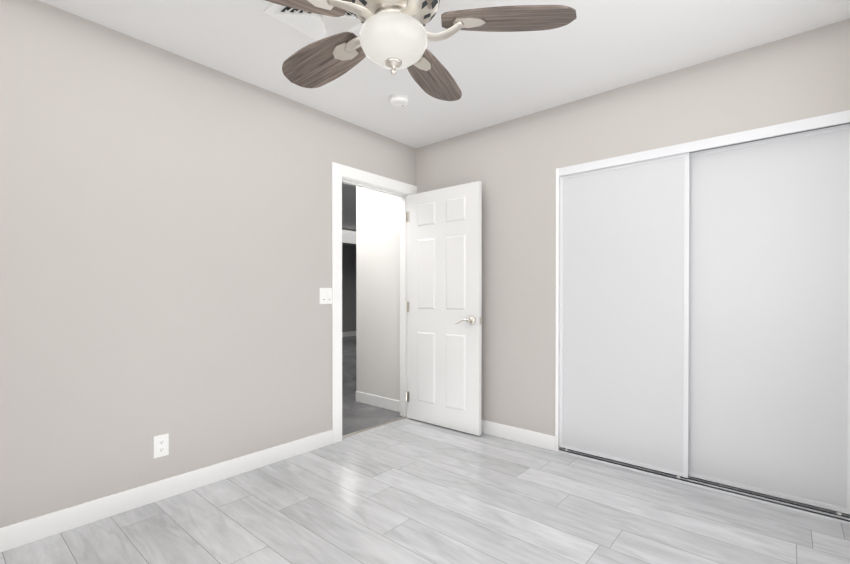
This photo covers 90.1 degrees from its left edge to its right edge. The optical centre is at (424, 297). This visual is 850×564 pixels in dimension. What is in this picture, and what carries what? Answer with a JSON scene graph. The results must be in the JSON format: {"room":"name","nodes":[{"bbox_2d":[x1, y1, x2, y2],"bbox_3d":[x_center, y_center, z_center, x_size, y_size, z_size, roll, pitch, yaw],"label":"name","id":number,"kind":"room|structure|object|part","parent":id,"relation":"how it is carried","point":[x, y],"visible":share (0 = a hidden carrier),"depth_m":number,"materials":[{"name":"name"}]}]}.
{"room":"empty bedroom","nodes":[
{"label":"empty bedroom","id":0,"kind":"room"},
{"bbox_2d":[0,0,410,527],"bbox_3d":[-1.294,-0.125,2.547,0.120,2.440,3.455,0,0,41],"label":"wall","id":1,"kind":"structure","parent":0,"point":[165,241],"depth_m":2.25,"materials":[{"name":"paint"}]},
{"bbox_2d":[153,433,168,457],"bbox_3d":[-1.428,0.804,2.296,0.009,0.118,0.072,0,0,41],"label":"electrical outlet","id":2,"kind":"object","parent":1,"relation":"attached to","point":[160,445],"visible":1,"depth_m":2.29,"materials":[{"name":"white plastic"}]},
{"bbox_2d":[0,430,332,552],"bbox_3d":[-1.488,1.044,2.224,0.013,0.105,2.460,0,0,41],"label":"baseboard","id":3,"kind":"structure","parent":1,"relation":"attached to","point":[21,533],"depth_m":2.23,"materials":[{"name":"white wood"}]},
{"bbox_2d":[319,288,331,303],"bbox_3d":[-0.723,-0.009,3.113,0.010,0.118,0.118,0,0,41],"label":"light switch","id":4,"kind":"object","parent":1,"relation":"attached to","point":[325,295],"visible":1,"depth_m":3.10,"materials":[{"name":"white plastic"}]},
{"bbox_2d":[331,162,416,443],"bbox_3d":[-0.429,0.042,3.546,0.136,2.093,0.942,0,0,41],"label":"door frame","id":5,"kind":"structure","parent":1,"relation":"attached to","point":[336,190],"depth_m":3.20,"materials":[{"name":"white wood"}]},
{"bbox_2d":[406,181,481,435],"bbox_3d":[0.138,0.087,3.551,0.772,1.978,0.167,0,0,40],"label":"door","id":6,"kind":"structure","parent":5,"relation":"attached to","point":[444,293],"depth_m":3.50,"materials":[{"name":"white wood"}]},
{"bbox_2d":[342,179,405,196],"bbox_3d":[-0.430,-0.906,3.547,0.035,0.011,0.765,0,0,41],"label":"door frame","id":7,"kind":"object","parent":1,"relation":"attached to","point":[369,187],"visible":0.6,"depth_m":3.52,"materials":[{"name":"white wood"}]},
{"bbox_2d":[342,244,355,331],"bbox_3d":[-3.058,-0.175,10.145,0.120,2.440,8.330,0,0,41],"label":"wall","id":8,"kind":"structure","parent":0,"point":[348,288],"depth_m":11.26,"materials":[{"name":"paint"}]},
{"bbox_2d":[342,331,355,336],"bbox_3d":[-3.046,0.983,10.064,0.013,0.125,8.210,0,0,41],"label":"baseboard","id":9,"kind":"structure","parent":8,"relation":"attached to","point":[349,333],"depth_m":11.27,"materials":[{"name":"grey wood"}]},
{"bbox_2d":[411,147,415,185],"bbox_3d":[-0.149,-0.134,3.884,0.120,2.440,0.065,0,0,41],"label":"wall","id":10,"kind":"structure","parent":0,"point":[413,166],"depth_m":3.84,"materials":[{"name":"paint"}]},
{"bbox_2d":[403,197,405,416],"bbox_3d":[-0.185,0.092,3.840,0.035,1.989,0.011,0,0,41],"label":"door frame","id":11,"kind":"object","parent":10,"relation":"attached to","point":[404,306],"visible":0.98,"depth_m":3.83,"materials":[{"name":"white wood"}]},
{"bbox_2d":[0,336,849,563],"bbox_3d":[-0.198,1.120,6.266,9.520,0.100,10.520,0,0,41],"label":"floor","id":12,"kind":"structure","parent":0,"point":[407,491],"depth_m":2.11,"materials":[{"name":"grey tile"}]},
{"bbox_2d":[342,417,406,437],"bbox_3d":[-0.421,1.086,3.552,0.040,0.004,0.765,0,0,41],"label":"trim","id":13,"kind":"structure","parent":12,"relation":"on","point":[366,429],"depth_m":3.53,"materials":[{"name":"grey wood"}]},
{"bbox_2d":[555,110,849,524],"bbox_3d":[1.533,0.095,2.562,1.499,2.000,0.130,0,0,41],"label":"sliding closet","id":14,"kind":"object","parent":12,"relation":"on","point":[704,315],"depth_m":2.43,"materials":[{"name":"white wood"}]},
{"bbox_3d":[1.257,0.113,2.753,0.785,1.936,0.022,0,0,41],"label":"panel","id":15,"kind":"part","parent":14,"relation":"part of","materials":[{"name":"white wood"}]},
{"bbox_3d":[1.812,0.116,2.326,0.768,1.936,0.022,0,0,41],"label":"panel","id":16,"kind":"part","parent":14,"relation":"part of","materials":[{"name":"white wood"}]},
{"bbox_2d":[39,0,849,229],"bbox_3d":[-0.198,-1.420,6.250,9.520,0.100,10.520,0,0,41],"label":"ceiling","id":17,"kind":"structure","parent":0,"point":[594,47],"depth_m":2.29,"materials":[{"name":"paint"}]},
{"bbox_2d":[264,3,362,40],"bbox_3d":[-0.491,-1.332,2.000,0.370,0.019,0.370,0,0,41],"label":"ceiling vent","id":18,"kind":"object","parent":17,"relation":"in","point":[315,26],"visible":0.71,"depth_m":2.04,"materials":[{"name":"white plastic"}]},
{"bbox_2d":[342,228,355,245],"bbox_3d":[-0.743,-1.247,9.744,0.250,0.290,5.680,0,0,41],"label":"beam","id":19,"kind":"structure","parent":17,"relation":"attached to","point":[348,236],"depth_m":8.63,"materials":[{"name":"paint"}]},
{"bbox_2d":[389,94,408,106],"bbox_3d":[-0.176,-1.328,2.876,0.136,0.038,0.136,0,0,41],"label":"smoke detector","id":20,"kind":"object","parent":17,"relation":"attached to","point":[398,100],"visible":1,"depth_m":2.84,"materials":[{"name":"white plastic"}]},
{"bbox_2d":[265,0,576,100],"bbox_3d":[-0.148,-1.054,1.494,1.142,0.568,1.179,0,0,41],"label":"ceiling fan","id":21,"kind":"object","parent":17,"relation":"hanging from","point":[394,35],"visible":1,"depth_m":1.45,"materials":[{"name":"brown wood"}]},
{"bbox_3d":[-0.438,-0.945,1.252,0.455,0.006,0.188,-1,-10,-32],"label":"blade","id":22,"kind":"part","parent":21,"relation":"part of","materials":[{"name":"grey wood"}]},
{"bbox_3d":[-0.414,-0.948,1.712,0.455,0.006,0.188,-1,-11,40],"label":"blade","id":23,"kind":"part","parent":21,"relation":"part of","materials":[{"name":"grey wood"}]},
{"bbox_3d":[-0.260,-0.931,1.355,0.261,0.039,0.102,0,0,-32],"label":"arm","id":24,"kind":"part","parent":21,"relation":"part of"},
{"bbox_3d":[-0.261,-0.932,1.575,0.261,0.039,0.102,0,0,40],"label":"arm","id":25,"kind":"part","parent":21,"relation":"part of"},
{"bbox_3d":[-0.108,-0.871,1.466,0.236,0.115,0.236,0,0,41],"label":"glass","id":26,"kind":"part","parent":21,"relation":"part of","materials":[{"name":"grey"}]},
{"bbox_3d":[-0.108,-1.113,1.464,0.326,0.450,0.326,0,0,41],"label":"motor","id":27,"kind":"part","parent":21,"relation":"part of","materials":[{"name":"beige metal"}]},
{"bbox_3d":[-0.050,-0.930,1.287,0.102,0.039,0.261,0,0,-14],"label":"arm","id":28,"kind":"part","parent":21,"relation":"part of"},
{"bbox_3d":[-0.051,-0.933,1.644,0.102,0.039,0.261,0,0,22],"label":"arm","id":29,"kind":"part","parent":21,"relation":"part of"},
{"bbox_3d":[0.032,-0.948,1.832,0.188,0.006,0.455,12,4,21],"label":"blade","id":30,"kind":"part","parent":21,"relation":"part of","materials":[{"name":"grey wood"}]},
{"bbox_3d":[0.079,-0.932,1.466,0.261,0.039,0.102,0,0,4],"label":"arm","id":31,"kind":"part","parent":21,"relation":"part of"},
{"label":"blade","id":32,"kind":"part","parent":21,"relation":"part of","materials":[{"name":"brown wood"}]},
{"bbox_2d":[356,18,849,435],"bbox_3d":[0.724,-0.130,3.259,3.680,2.440,0.120,0,0,41],"label":"wall","id":33,"kind":"structure","parent":0,"point":[510,165],"depth_m":3.10,"materials":[{"name":"paint"}]},
{"bbox_2d":[356,391,399,411],"bbox_3d":[-0.448,1.031,4.181,0.710,0.105,0.013,0,0,41],"label":"baseboard","id":34,"kind":"structure","parent":33,"relation":"attached to","point":[379,401],"depth_m":4.18,"materials":[{"name":"white wood"}]},
{"bbox_2d":[481,419,554,450],"bbox_3d":[0.423,1.036,3.436,1.317,0.105,0.013,0,0,41],"label":"baseboard","id":35,"kind":"structure","parent":33,"relation":"attached to","point":[533,438],"depth_m":3.18,"materials":[{"name":"white wood"}]},
{"bbox_2d":[690,123,846,152],"bbox_3d":[2.108,-0.129,3.101,1.910,2.440,0.120,0,0,41],"label":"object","id":36,"kind":"structure","parent":0,"point":[771,137],"depth_m":2.83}
]}

